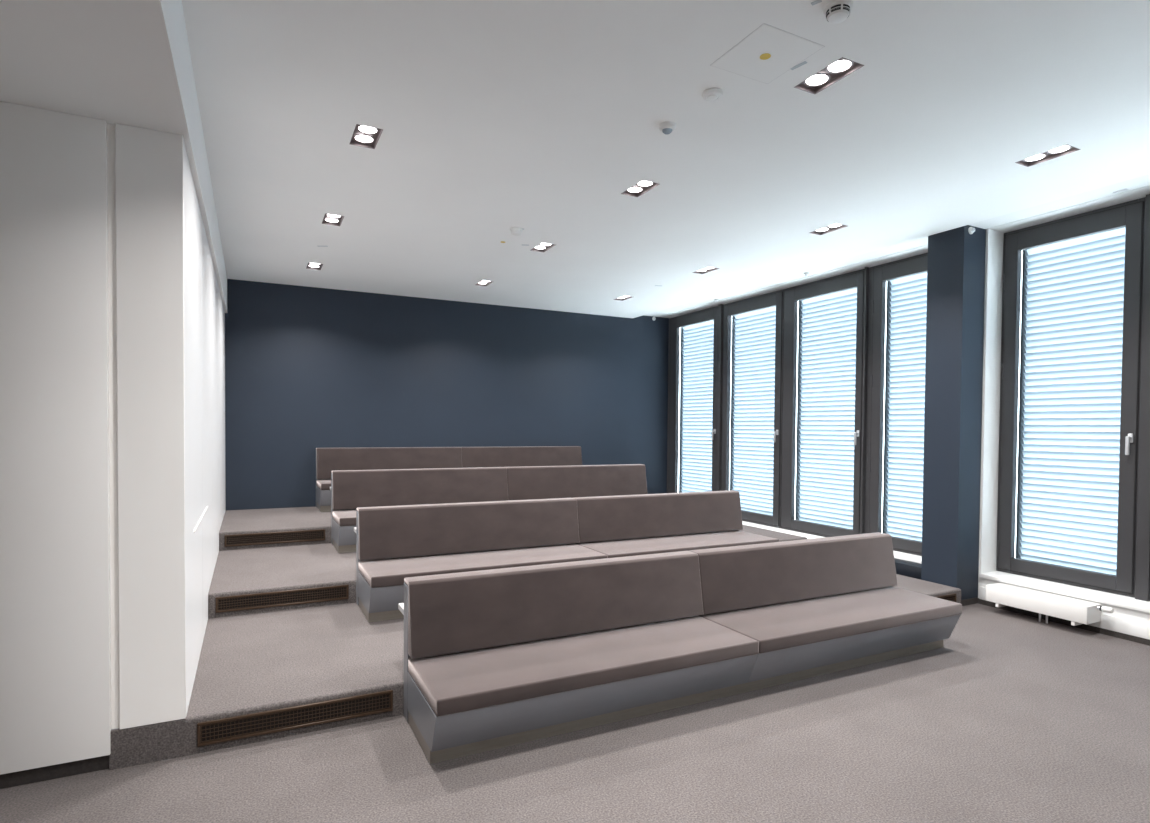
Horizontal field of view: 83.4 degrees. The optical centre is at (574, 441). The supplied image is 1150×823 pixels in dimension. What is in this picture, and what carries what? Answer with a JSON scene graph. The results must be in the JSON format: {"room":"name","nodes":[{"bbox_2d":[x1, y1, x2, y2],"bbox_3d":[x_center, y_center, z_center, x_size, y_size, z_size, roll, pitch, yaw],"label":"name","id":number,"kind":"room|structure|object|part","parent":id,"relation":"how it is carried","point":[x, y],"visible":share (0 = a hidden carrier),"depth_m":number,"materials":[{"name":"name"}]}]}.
{"room":"lecture hall","nodes":[
{"label":"lecture hall","id":0,"kind":"room"},
{"bbox_2d":[0,0,226,312],"bbox_3d":[-3.062,-1.603,1.365,3.757,0.534,11.660,0,1,-27],"label":"ceiling","id":1,"kind":"structure","parent":0,"point":[125,62],"depth_m":2.35,"materials":[{"name":"paint"}]},
{"bbox_2d":[183,139,225,715],"bbox_3d":[-2.941,-0.026,5.152,0.100,2.780,5.074,0,1,-27],"label":"wall","id":2,"kind":"structure","parent":0,"point":[204,314],"depth_m":3.76,"materials":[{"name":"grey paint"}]},
{"bbox_2d":[194,506,207,532],"bbox_3d":[-2.223,0.456,3.843,0.006,0.012,1.120,0,1,-27],"label":"handle strip","id":3,"kind":"object","parent":2,"relation":"attached to","point":[195,529],"visible":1,"depth_m":3.71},
{"bbox_2d":[225,279,668,509],"bbox_3d":[-1.367,-0.438,8.855,6.500,3.470,0.150,0,1,-27],"label":"wall","id":4,"kind":"structure","parent":0,"point":[307,369],"depth_m":8.42,"materials":[{"name":"blue paint"}]},
{"bbox_2d":[0,603,1149,822],"bbox_3d":[-0.298,1.497,2.832,10.000,0.120,12.060,0,1,-27],"label":"floor","id":5,"kind":"structure","parent":0,"point":[1016,718],"depth_m":2.89,"materials":[{"name":"grey carpet"}]},
{"bbox_2d":[0,101,185,774],"bbox_3d":[-2.046,-0.002,2.747,0.657,2.707,0.042,0,1,-27],"label":"wall","id":6,"kind":"structure","parent":5,"relation":"on","point":[55,628],"depth_m":2.72,"materials":[{"name":"white paint"}]},
{"bbox_2d":[0,196,111,788],"bbox_3d":[-3.561,0.037,2.023,3.448,2.779,0.040,0,1,-27],"label":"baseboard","id":7,"kind":"structure","parent":6,"relation":"attached to","point":[34,775],"depth_m":2.72,"materials":[{"name":"carpet"}]},
{"bbox_2d":[109,574,960,769],"bbox_3d":[-0.522,1.274,6.380,5.887,0.168,5.109,0,1,-27],"label":"tier","id":8,"kind":"object","parent":5,"relation":"on","point":[265,676],"visible":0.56,"depth_m":3.37,"materials":[{"name":"grey carpet"}]},
{"bbox_2d":[197,690,392,746],"bbox_3d":[-1.327,1.333,3.126,0.870,0.106,0.012,0,1,-27],"label":"vent grille","id":9,"kind":"object","parent":8,"relation":"attached to","point":[291,717],"depth_m":3.11,"materials":[{"name":"brown metal"}]},
{"bbox_2d":[208,525,806,618],"bbox_3d":[-0.771,1.085,7.194,5.602,0.168,3.422,0,1,-27],"label":"tier","id":10,"kind":"object","parent":8,"relation":"on","point":[269,579],"visible":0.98,"depth_m":4.90,"materials":[{"name":"grey carpet"}]},
{"bbox_2d":[219,506,330,550],"bbox_3d":[-1.151,0.897,7.950,5.602,0.168,1.722,0,1,-27],"label":"tier","id":11,"kind":"object","parent":10,"relation":"on","point":[272,527],"visible":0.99,"depth_m":6.32,"materials":[{"name":"grey carpet"}]},
{"bbox_2d":[225,529,324,546],"bbox_3d":[-2.842,0.917,6.145,0.870,0.106,0.012,0,1,-27],"label":"vent grille","id":12,"kind":"object","parent":11,"relation":"attached to","point":[266,537],"depth_m":6.14,"materials":[{"name":"brown metal"}]},
{"bbox_2d":[316,446,581,511],"bbox_3d":[-1.418,0.442,8.389,3.582,0.718,0.672,0,1,-27],"label":"bench","id":13,"kind":"object","parent":11,"relation":"on","point":[328,460],"visible":0.52,"depth_m":8.34,"materials":[{"name":"brown fabric"}]},
{"bbox_3d":[-1.547,0.448,8.647,3.582,0.692,0.095,0,1,-27],"label":"panel","id":14,"kind":"part","parent":13,"relation":"part of","materials":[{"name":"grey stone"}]},
{"bbox_2d":[317,480,330,489],"bbox_3d":[-2.195,0.508,7.946,1.792,0.074,0.574,0,1,-27],"label":"seat cushion","id":15,"kind":"object","parent":13,"relation":"on","point":[321,484],"depth_m":7.35,"materials":[{"name":"beige fabric"}]},
{"bbox_2d":[316,447,461,478],"bbox_3d":[-2.325,0.264,8.203,1.792,0.370,0.183,0,1,-27],"label":"cushion","id":16,"kind":"object","parent":13,"relation":"on","point":[328,460],"depth_m":8.11,"materials":[{"name":"beige fabric"}]},
{"bbox_2d":[461,446,581,467],"bbox_3d":[-0.723,0.260,9.007,1.786,0.370,0.183,0,1,-27],"label":"cushion","id":17,"kind":"object","parent":13,"relation":"on","point":[471,457],"depth_m":8.93,"materials":[{"name":"beige fabric"}]},
{"bbox_2d":[216,585,348,612],"bbox_3d":[-2.081,1.125,4.630,0.870,0.106,0.012,0,1,-27],"label":"vent grille","id":18,"kind":"object","parent":10,"relation":"attached to","point":[295,596],"depth_m":4.62,"materials":[{"name":"brown metal"}]},
{"bbox_2d":[330,464,646,552],"bbox_3d":[-0.684,0.648,6.928,3.582,0.718,0.814,0,1,-27],"label":"bench","id":19,"kind":"object","parent":10,"relation":"on","point":[350,489],"visible":0.56,"depth_m":6.81,"materials":[{"name":"brown fabric"}]},
{"bbox_3d":[-0.781,0.656,7.122,3.582,0.692,0.095,0,1,-27],"label":"panel","id":20,"kind":"part","parent":19,"relation":"part of","materials":[{"name":"grey stone"}]},
{"bbox_2d":[333,510,356,525],"bbox_3d":[-1.430,0.716,6.422,1.792,0.074,0.574,0,1,-27],"label":"seat cushion","id":21,"kind":"object","parent":19,"relation":"on","point":[340,517],"depth_m":5.90,"materials":[{"name":"beige fabric"}]},
{"bbox_2d":[331,467,508,509],"bbox_3d":[-1.560,0.472,6.679,1.792,0.370,0.183,0,1,-27],"label":"cushion","id":22,"kind":"object","parent":19,"relation":"on","point":[350,489],"depth_m":6.58,"materials":[{"name":"beige fabric"}]},
{"bbox_2d":[506,464,646,499],"bbox_3d":[0.042,0.468,7.482,1.786,0.370,0.183,0,1,-27],"label":"cushion","id":23,"kind":"object","parent":19,"relation":"on","point":[526,482],"depth_m":7.39,"materials":[{"name":"beige fabric"}]},
{"bbox_2d":[354,490,778,621],"bbox_3d":[0.076,0.856,5.413,3.582,0.718,0.814,0,1,-27],"label":"bench","id":24,"kind":"object","parent":8,"relation":"on","point":[394,544],"visible":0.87,"depth_m":5.21,"materials":[{"name":"brown fabric"}]},
{"bbox_2d":[357,498,579,560],"bbox_3d":[-0.799,0.680,5.164,1.792,0.370,0.183,0,1,-27],"label":"cushion","id":25,"kind":"object","parent":24,"relation":"on","point":[403,532],"depth_m":5.06,"materials":[{"name":"beige fabric"}]},
{"bbox_2d":[359,543,607,587],"bbox_3d":[-0.669,0.923,4.906,1.792,0.074,0.574,0,1,-27],"label":"seat cushion","id":26,"kind":"object","parent":24,"relation":"on","point":[385,572],"depth_m":4.79,"materials":[{"name":"beige fabric"}]},
{"bbox_3d":[-0.021,0.864,5.607,3.582,0.692,0.095,0,1,-27],"label":"panel","id":27,"kind":"part","parent":24,"relation":"part of","materials":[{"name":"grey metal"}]},
{"bbox_2d":[574,490,742,542],"bbox_3d":[0.802,0.676,5.967,1.786,0.370,0.183,0,1,-27],"label":"cushion","id":28,"kind":"object","parent":24,"relation":"on","point":[620,518],"depth_m":5.87,"materials":[{"name":"beige fabric"}]},
{"bbox_2d":[577,530,778,557],"bbox_3d":[0.932,0.920,5.710,1.786,0.074,0.574,0,1,-27],"label":"seat cushion","id":29,"kind":"object","parent":24,"relation":"on","point":[664,543],"depth_m":5.63,"materials":[{"name":"beige fabric"}]},
{"bbox_2d":[936,593,956,601],"bbox_3d":[2.791,1.323,5.191,0.870,0.106,0.012,0,1,-27],"label":"vent grille","id":30,"kind":"object","parent":8,"relation":"attached to","point":[952,597],"depth_m":5.34,"materials":[{"name":"brown metal"}]},
{"bbox_2d":[398,532,961,763],"bbox_3d":[0.831,1.063,3.909,3.582,0.718,0.814,0,1,-27],"label":"bench","id":31,"kind":"object","parent":5,"relation":"on","point":[503,657],"visible":1,"depth_m":3.56,"materials":[{"name":"grey leather"}]},
{"bbox_3d":[0.734,1.072,4.103,3.582,0.692,0.095,0,1,-27],"label":"panel","id":32,"kind":"part","parent":31,"relation":"part of","materials":[{"name":"silver metal"}]},
{"bbox_2d":[404,551,703,658],"bbox_3d":[-0.044,0.887,3.660,1.792,0.370,0.183,0,1,-27],"label":"cushion","id":33,"kind":"object","parent":31,"relation":"on","point":[450,615],"depth_m":3.54,"materials":[{"name":"beige fabric"}]},
{"bbox_2d":[408,616,758,716],"bbox_3d":[0.086,1.131,3.403,1.792,0.074,0.574,0,1,-27],"label":"seat cushion","id":34,"kind":"object","parent":31,"relation":"on","point":[465,682],"depth_m":3.23,"materials":[{"name":"beige fabric"}]},
{"bbox_2d":[689,532,897,614],"bbox_3d":[1.558,0.883,4.463,1.786,0.370,0.183,0,1,-27],"label":"cushion","id":35,"kind":"object","parent":31,"relation":"on","point":[753,577],"depth_m":4.35,"materials":[{"name":"beige fabric"}]},
{"bbox_2d":[699,586,961,653],"bbox_3d":[1.687,1.127,4.206,1.786,0.074,0.574,0,1,-27],"label":"seat cushion","id":36,"kind":"object","parent":31,"relation":"on","point":[784,626],"depth_m":4.06,"materials":[{"name":"beige fabric"}]},
{"bbox_2d":[894,558,920,579],"bbox_3d":[2.884,1.257,6.619,0.165,0.248,1.615,0,1,-27],"label":"wall","id":37,"kind":"structure","parent":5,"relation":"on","point":[903,567],"depth_m":6.03,"materials":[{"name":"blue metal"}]},
{"bbox_2d":[894,558,920,566],"bbox_3d":[2.885,1.139,6.616,0.141,0.009,1.584,0,1,-27],"label":"grille","id":38,"kind":"object","parent":37,"relation":"attached to","point":[898,562],"depth_m":6.07,"materials":[{"name":"white metal"}]},
{"bbox_2d":[921,225,985,599],"bbox_3d":[3.320,-0.212,5.669,0.300,3.235,0.325,0,1,-27],"label":"pillar","id":39,"kind":"structure","parent":5,"relation":"on","point":[956,257],"depth_m":5.55,"materials":[{"name":"blue paint"}]},
{"bbox_2d":[961,597,977,605],"bbox_3d":[3.297,1.380,5.694,0.290,0.050,0.333,0,1,-27],"label":"baseboard","id":40,"kind":"structure","parent":39,"relation":"attached to","point":[970,601],"depth_m":5.56,"materials":[{"name":"carpet"}]},
{"bbox_2d":[968,227,974,233],"bbox_3d":[3.355,-1.782,5.446,0.060,0.060,0.034,0,1,-27],"label":"fitting","id":41,"kind":"object","parent":39,"relation":"attached to","point":[971,230],"visible":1,"depth_m":5.44,"materials":[{"name":"white plastic"}]},
{"bbox_2d":[986,583,1112,625],"bbox_3d":[3.677,1.310,5.031,0.199,0.218,0.817,0,1,-27],"label":"radiator","id":42,"kind":"object","parent":5,"relation":"on","point":[1077,611],"visible":1,"depth_m":4.97,"materials":[{"name":"white metal"}]},
{"bbox_2d":[989,583,1095,606],"bbox_3d":[3.657,1.205,5.069,0.175,0.009,0.694,0,1,-27],"label":"grille","id":43,"kind":"object","parent":42,"relation":"attached to","point":[1026,593],"depth_m":5.03,"materials":[{"name":"white metal"}]},
{"bbox_2d":[181,0,1149,317],"bbox_3d":[1.057,-1.770,3.428,5.458,0.061,11.660,0,1,-27],"label":"ceiling","id":44,"kind":"structure","parent":0,"point":[495,117],"depth_m":3.66,"materials":[{"name":"paint"}]},
{"bbox_2d":[306,263,322,269],"bbox_3d":[-2.746,-1.859,6.803,0.145,0.028,0.292,0,1,-27],"label":"recessed light","id":45,"kind":"object","parent":44,"relation":"in","point":[315,266],"visible":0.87,"depth_m":6.87,"materials":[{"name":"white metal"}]},
{"bbox_2d":[322,214,343,225],"bbox_3d":[-1.975,-1.819,5.263,0.145,0.028,0.292,0,1,-27],"label":"recessed light","id":46,"kind":"object","parent":44,"relation":"in","point":[329,219],"visible":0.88,"depth_m":5.30,"materials":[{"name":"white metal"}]},
{"bbox_2d":[350,124,382,148],"bbox_3d":[-1.213,-1.780,3.743,0.145,0.028,0.292,0,1,-27],"label":"recessed light","id":47,"kind":"object","parent":44,"relation":"in","point":[363,136],"visible":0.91,"depth_m":3.77,"materials":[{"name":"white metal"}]},
{"bbox_2d":[475,280,493,285],"bbox_3d":[-1.059,-1.860,7.540,0.145,0.028,0.292,0,1,-27],"label":"recessed light","id":48,"kind":"object","parent":44,"relation":"in","point":[483,282],"visible":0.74,"depth_m":7.61,"materials":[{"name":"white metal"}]},
{"bbox_2d":[510,227,522,235],"bbox_3d":[-0.496,-1.772,5.463,0.110,0.050,0.110,0,1,-27],"label":"smoke detector","id":49,"kind":"object","parent":44,"relation":"attached to","point":[516,231],"visible":1,"depth_m":5.43,"materials":[{"name":"white plastic"}]},
{"bbox_2d":[530,243,554,251],"bbox_3d":[-0.298,-1.821,6.019,0.145,0.028,0.292,0,1,-27],"label":"recessed light","id":50,"kind":"object","parent":44,"relation":"in","point":[542,247],"visible":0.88,"depth_m":6.08,"materials":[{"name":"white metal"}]},
{"bbox_2d":[614,296,631,300],"bbox_3d":[0.629,-1.863,8.338,0.145,0.028,0.292,0,1,-27],"label":"recessed light","id":51,"kind":"object","parent":44,"relation":"in","point":[622,298],"visible":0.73,"depth_m":8.41,"materials":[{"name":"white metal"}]},
{"bbox_2d":[621,180,658,196],"bbox_3d":[0.455,-1.782,4.521,0.145,0.028,0.292,0,1,-27],"label":"recessed light","id":52,"kind":"object","parent":44,"relation":"in","point":[642,187],"visible":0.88,"depth_m":4.56,"materials":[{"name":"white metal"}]},
{"bbox_2d":[659,121,675,133],"bbox_3d":[0.510,-1.725,3.569,0.096,0.045,0.096,0,1,-27],"label":"sensor","id":53,"kind":"object","parent":44,"relation":"attached to","point":[667,127],"visible":1,"depth_m":3.54,"materials":[{"name":"white plastic"}]},
{"bbox_2d":[692,267,719,273],"bbox_3d":[1.385,-1.825,6.841,0.145,0.028,0.292,0,1,-27],"label":"recessed light","id":54,"kind":"object","parent":44,"relation":"in","point":[708,269],"visible":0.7,"depth_m":6.89,"materials":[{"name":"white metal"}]},
{"bbox_2d":[702,88,722,100],"bbox_3d":[0.687,-1.724,3.221,0.104,0.028,0.104,0,1,-27],"label":"ceiling detector","id":55,"kind":"object","parent":44,"relation":"attached to","point":[712,94],"visible":1,"depth_m":3.20,"materials":[{"name":"white plastic"}]},
{"bbox_2d":[710,23,824,83],"bbox_3d":[0.857,-1.728,2.896,0.350,0.003,0.350,0,1,-27],"label":"access hatch","id":56,"kind":"object","parent":44,"relation":"attached to","point":[768,52],"visible":1,"depth_m":2.88,"materials":[{"name":"paint"}]},
{"bbox_2d":[791,61,806,69],"bbox_3d":[1.029,-1.729,2.969,0.018,0.002,0.078,-1,2,-39],"label":"label strip","id":57,"kind":"object","parent":44,"relation":"attached to","point":[804,62],"visible":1,"depth_m":2.96,"materials":[{"name":"grey plastic"}]},
{"bbox_2d":[811,0,821,5],"bbox_3d":[0.945,-1.720,2.527,0.037,0.002,0.018,2,2,40],"label":"label strip","id":58,"kind":"object","parent":44,"relation":"attached to","point":[816,1],"visible":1,"depth_m":2.53,"materials":[{"name":"grey plastic"}]},
{"bbox_2d":[810,223,846,234],"bbox_3d":[2.120,-1.787,5.400,0.145,0.028,0.292,0,1,-27],"label":"recessed light","id":59,"kind":"object","parent":44,"relation":"in","point":[836,226],"visible":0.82,"depth_m":5.44,"materials":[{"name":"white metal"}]},
{"bbox_2d":[794,57,863,93],"bbox_3d":[1.201,-1.744,3.062,0.145,0.028,0.292,0,1,-27],"label":"recessed light","id":60,"kind":"object","parent":44,"relation":"in","point":[842,67],"visible":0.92,"depth_m":3.08,"materials":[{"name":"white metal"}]},
{"bbox_2d":[823,0,852,23],"bbox_3d":[1.040,-1.696,2.552,0.110,0.050,0.110,0,1,-27],"label":"smoke detector","id":61,"kind":"object","parent":44,"relation":"attached to","point":[835,11],"visible":1,"depth_m":2.53,"materials":[{"name":"white plastic"}]},
{"bbox_2d":[1015,145,1080,166],"bbox_3d":[2.872,-1.749,3.926,0.145,0.028,0.292,0,1,-27],"label":"recessed light","id":62,"kind":"object","parent":44,"relation":"in","point":[1066,149],"visible":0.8,"depth_m":3.96,"materials":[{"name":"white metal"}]},
{"bbox_2d":[644,174,1149,317],"bbox_3d":[3.840,-1.927,4.820,0.805,0.240,11.660,0,1,-27],"label":"cornice","id":63,"kind":"structure","parent":0,"point":[1139,187],"depth_m":6.09,"materials":[{"name":"white paint"}]},
{"bbox_2d":[978,229,1149,623],"bbox_3d":[4.033,-0.191,4.962,0.340,3.235,11.660,0,1,-27],"label":"wall","id":64,"kind":"structure","parent":0,"point":[994,239],"depth_m":5.61,"materials":[{"name":"white paint"}]},
{"bbox_2d":[667,306,717,492],"bbox_3d":[1.744,-0.440,9.628,0.147,2.960,1.253,0,1,-27],"label":"window","id":65,"kind":"structure","parent":64,"relation":"in","point":[710,314],"depth_m":9.98,"materials":[{"name":"metal"}]},
{"bbox_2d":[679,320,713,492],"bbox_3d":[1.891,-0.443,9.648,0.065,2.900,1.011,0,1,-27],"label":"blind","id":66,"kind":"object","parent":65,"relation":"attached to","point":[697,340],"visible":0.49,"depth_m":9.76,"materials":[{"name":"paint"}]},
{"bbox_3d":[1.669,-0.454,10.090,0.065,2.900,0.022,0,1,-27],"label":"guide rail","id":67,"kind":"part","parent":66,"relation":"part of","materials":[{"name":"white metal"}]},
{"bbox_2d":[716,289,783,527],"bbox_3d":[2.295,-0.408,8.530,0.147,2.976,1.199,0,1,-27],"label":"window","id":68,"kind":"structure","parent":64,"relation":"in","point":[776,298],"depth_m":8.62,"materials":[{"name":"metal"}]},
{"bbox_2d":[730,306,775,514],"bbox_3d":[2.432,-0.415,8.571,0.065,2.900,1.020,0,1,-27],"label":"blind","id":69,"kind":"object","parent":68,"relation":"attached to","point":[753,333],"visible":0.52,"depth_m":8.65,"materials":[{"name":"paint"}]},
{"bbox_3d":[2.208,-0.426,9.017,0.065,2.900,0.022,0,1,-27],"label":"guide rail","id":70,"kind":"part","parent":69,"relation":"part of","materials":[{"name":"white metal"}]},
{"bbox_2d":[780,269,864,536],"bbox_3d":[2.834,-0.384,7.454,0.147,2.960,1.197,0,1,-27],"label":"window","id":71,"kind":"structure","parent":64,"relation":"in","point":[855,279],"depth_m":7.76,"materials":[{"name":"metal"}]},
{"bbox_2d":[795,288,856,528],"bbox_3d":[2.977,-0.387,7.483,0.065,2.900,1.005,0,1,-27],"label":"blind","id":72,"kind":"object","parent":71,"relation":"attached to","point":[826,373],"visible":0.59,"depth_m":7.55,"materials":[{"name":"paint"}]},
{"bbox_3d":[2.757,-0.398,7.922,0.065,2.900,0.022,0,1,-27],"label":"guide rail","id":73,"kind":"part","parent":72,"relation":"part of","materials":[{"name":"white metal"}]},
{"bbox_3d":[3.018,-0.029,6.948,0.019,0.139,0.024,0,1,-27],"label":"handle lever","id":74,"kind":"part","parent":71,"relation":"part of","materials":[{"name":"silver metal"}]},
{"bbox_2d":[860,253,927,555],"bbox_3d":[3.386,-0.353,6.390,0.115,2.976,1.195,0,1,-27],"label":"window","id":75,"kind":"structure","parent":64,"relation":"in","point":[914,265],"depth_m":6.78,"materials":[{"name":"metal"}]},
{"bbox_2d":[882,272,926,540],"bbox_3d":[3.523,-0.359,6.394,0.065,2.900,0.989,0,1,-27],"label":"blind","id":76,"kind":"object","parent":75,"relation":"attached to","point":[906,303],"visible":0.3,"depth_m":6.65,"materials":[{"name":"paint"}]},
{"bbox_3d":[3.307,-0.370,6.827,0.065,2.900,0.022,0,1,-27],"label":"guide rail","id":77,"kind":"part","parent":76,"relation":"part of","materials":[{"name":"white metal"}]},
{"bbox_2d":[742,521,1149,612],"bbox_3d":[3.530,1.157,5.835,0.262,0.038,9.710,0,1,-27],"label":"sill","id":78,"kind":"structure","parent":64,"relation":"attached to","point":[1122,601],"depth_m":5.17,"materials":[{"name":"white paint"}]},
{"bbox_2d":[978,598,1149,645],"bbox_3d":[4.989,1.464,2.664,0.018,0.042,6.620,0,1,-27],"label":"baseboard","id":79,"kind":"structure","parent":64,"relation":"attached to","point":[980,601],"depth_m":4.97,"materials":[{"name":"carpet"}]},
{"bbox_2d":[979,586,1149,639],"bbox_3d":[4.994,1.389,2.653,0.020,0.108,6.600,0,1,-27],"label":"trim","id":80,"kind":"structure","parent":64,"relation":"attached to","point":[1109,622],"depth_m":4.68,"materials":[{"name":"white paint"}]},
{"bbox_2d":[996,194,1149,600],"bbox_3d":[3.977,-0.322,5.177,0.147,2.976,1.095,0,1,-27],"label":"window","id":81,"kind":"structure","parent":64,"relation":"in","point":[1130,215],"depth_m":4.86,"materials":[{"name":"metal"}]},
{"bbox_2d":[1015,227,1125,574],"bbox_3d":[4.090,-0.330,5.266,0.065,2.900,0.842,0,1,-27],"label":"blind","id":82,"kind":"object","parent":81,"relation":"attached to","point":[1072,296],"visible":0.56,"depth_m":5.30,"materials":[{"name":"paint"}]},
{"bbox_3d":[3.906,-0.339,5.632,0.065,2.900,0.022,0,1,-27],"label":"guide rail","id":83,"kind":"part","parent":82,"relation":"part of","materials":[{"name":"white metal"}]},
{"bbox_3d":[4.101,0.032,4.789,0.019,0.139,0.024,0,1,-27],"label":"handle lever","id":84,"kind":"part","parent":81,"relation":"part of","materials":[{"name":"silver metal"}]},
{"bbox_3d":[4.121,-0.024,4.798,0.055,0.068,0.032,0,1,-27],"label":"handle","id":85,"kind":"part","parent":81,"relation":"part of","materials":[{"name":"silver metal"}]}
]}

